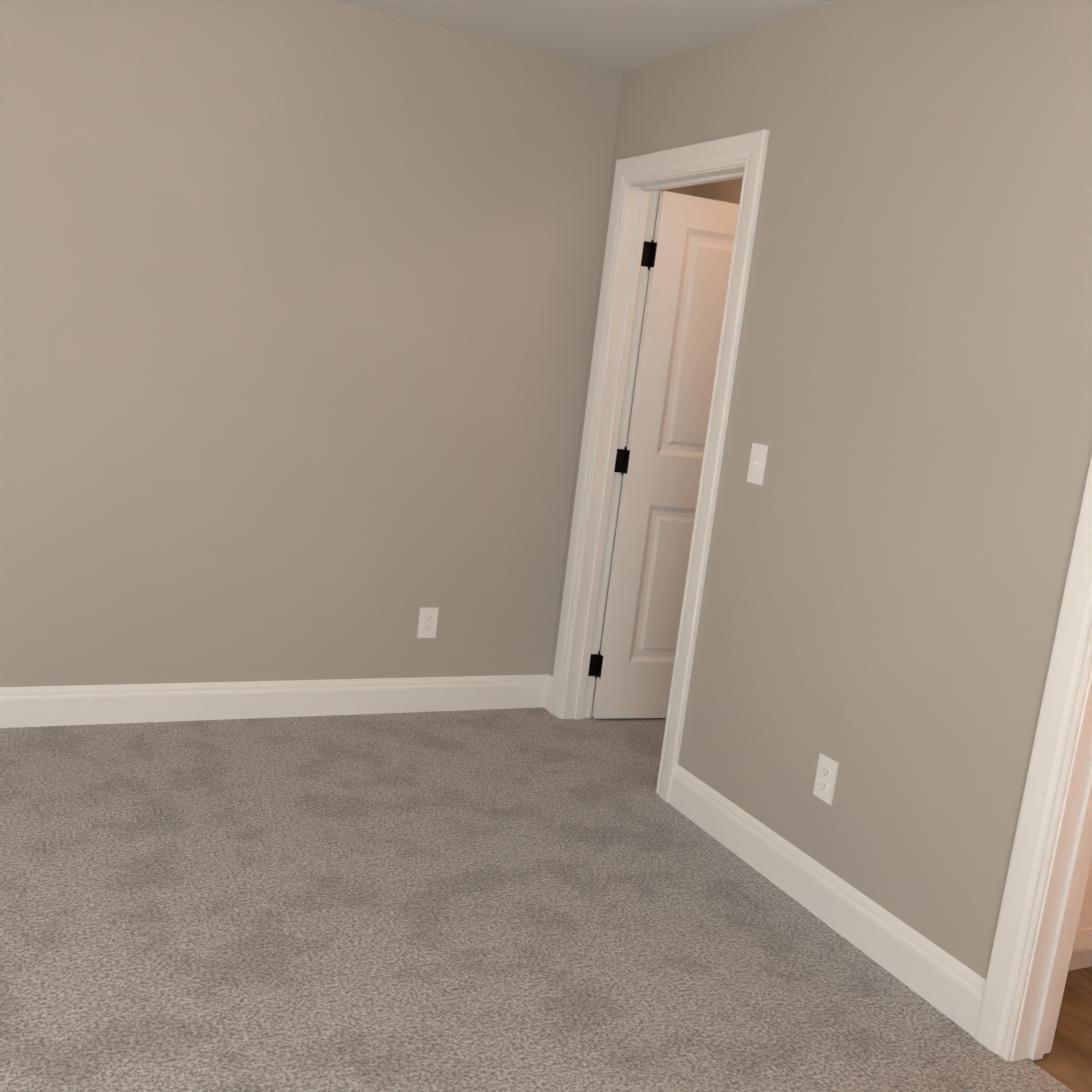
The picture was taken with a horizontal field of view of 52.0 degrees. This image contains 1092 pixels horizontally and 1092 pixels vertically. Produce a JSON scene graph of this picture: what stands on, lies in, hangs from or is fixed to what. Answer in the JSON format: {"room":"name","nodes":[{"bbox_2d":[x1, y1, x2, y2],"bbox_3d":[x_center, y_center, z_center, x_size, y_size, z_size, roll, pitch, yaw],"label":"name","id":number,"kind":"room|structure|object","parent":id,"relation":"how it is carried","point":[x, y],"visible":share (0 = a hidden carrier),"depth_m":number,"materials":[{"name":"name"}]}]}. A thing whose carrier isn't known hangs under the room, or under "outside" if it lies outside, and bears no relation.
{"room":"empty bedroom","nodes":[
{"label":"empty bedroom","id":0,"kind":"room"},
{"bbox_2d":[0,0,622,686],"bbox_3d":[-1.733,-0.621,3.459,4.370,2.440,0.120,2,11,-26],"label":"wall","id":1,"kind":"structure","parent":0,"point":[296,306],"depth_m":3.79,"materials":[{"name":"paint"}]},
{"bbox_2d":[0,674,552,727],"bbox_3d":[-1.824,0.523,3.598,4.100,0.134,0.020,2,11,-26],"label":"baseboard","id":2,"kind":"structure","parent":1,"relation":"attached to","point":[33,706],"depth_m":4.00,"materials":[{"name":"white wood"}]},
{"bbox_2d":[417,607,438,637],"bbox_3d":[-0.446,0.290,4.228,0.073,0.118,0.008,2,11,-26],"label":"electrical outlet","id":3,"kind":"object","parent":1,"relation":"attached to","point":[427,623],"visible":1,"depth_m":4.22,"materials":[{"name":"white plastic"}]},
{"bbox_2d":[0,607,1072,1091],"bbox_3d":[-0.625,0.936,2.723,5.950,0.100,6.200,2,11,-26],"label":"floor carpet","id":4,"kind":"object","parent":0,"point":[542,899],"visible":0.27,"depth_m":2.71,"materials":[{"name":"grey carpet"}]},
{"bbox_2d":[335,0,834,72],"bbox_3d":[0.295,-1.529,2.606,7.345,0.100,6.200,2,11,-26],"label":"ceiling","id":5,"kind":"structure","parent":0,"point":[622,36],"depth_m":3.57,"materials":[{"name":"paint"}]},
{"bbox_2d":[606,186,691,604],"bbox_3d":[0.154,-0.860,6.160,1.340,2.440,0.100,2,11,-26],"label":"wall","id":6,"kind":"structure","parent":0,"point":[686,190],"depth_m":6.16,"materials":[{"name":"paint"}]},
{"bbox_2d":[691,178,742,203],"bbox_3d":[1.385,-0.519,5.034,0.120,2.440,3.280,2,11,-26],"label":"wall","id":7,"kind":"structure","parent":0,"point":[728,191],"depth_m":5.91,"materials":[{"name":"paint"}]},
{"bbox_2d":[549,0,1091,979],"bbox_3d":[1.117,-0.110,2.471,0.120,2.440,4.280,2,11,-26],"label":"wall","id":8,"kind":"structure","parent":0,"point":[893,534],"depth_m":2.81,"materials":[{"name":"paint"}]},
{"bbox_2d":[549,129,769,802],"bbox_3d":[0.398,-0.285,3.926,0.158,2.124,0.906,2,11,-26],"label":"door frame","id":9,"kind":"structure","parent":8,"relation":"attached to","point":[641,182],"depth_m":4.11,"materials":[{"name":"white wood"}]},
{"bbox_2d":[588,191,738,718],"bbox_3d":[0.627,-0.289,4.364,0.754,2.018,0.168,2,11,-26],"label":"hall door","id":10,"kind":"structure","parent":8,"relation":"in","point":[686,256],"depth_m":4.29,"materials":[{"name":"white wood"}]},
{"bbox_2d":[747,443,767,484],"bbox_3d":[0.621,-0.244,3.319,0.019,0.118,0.073,2,11,-26],"label":"light switch","id":11,"kind":"object","parent":8,"relation":"attached to","point":[757,463],"visible":1,"depth_m":3.32,"materials":[{"name":"white plastic"}]},
{"bbox_2d":[813,753,838,804],"bbox_3d":[0.751,0.627,3.012,0.008,0.118,0.073,2,11,-26],"label":"electrical outlet","id":12,"kind":"object","parent":8,"relation":"attached to","point":[825,778],"visible":1,"depth_m":3.01,"materials":[{"name":"white plastic"}]},
{"bbox_2d":[669,765,985,1037],"bbox_3d":[0.699,0.911,3.091,0.014,0.134,1.307,2,11,-26],"label":"baseboard","id":13,"kind":"structure","parent":8,"relation":"attached to","point":[930,972],"depth_m":2.93,"materials":[{"name":"white wood"}]},
{"bbox_2d":[975,454,1091,1061],"bbox_3d":[1.350,0.163,1.984,0.158,2.124,0.898,2,11,-26],"label":"door frame","id":14,"kind":"structure","parent":8,"relation":"attached to","point":[1042,899],"depth_m":2.39,"materials":[{"name":"white wood"}]},
{"bbox_2d":[1029,966,1091,1091],"bbox_3d":[2.383,1.246,3.030,2.865,0.092,1.820,2,11,-26],"label":"floor","id":15,"kind":"structure","parent":0,"point":[1066,1061],"depth_m":2.58,"materials":[{"name":"brown wood"}]},
{"bbox_2d":[1068,862,1091,970],"bbox_3d":[1.324,0.655,2.971,0.704,0.838,0.526,2,11,-26],"label":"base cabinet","id":16,"kind":"object","parent":15,"relation":"on","point":[1081,956],"visible":0.04,"depth_m":2.71,"materials":[{"name":"white"}]}
]}

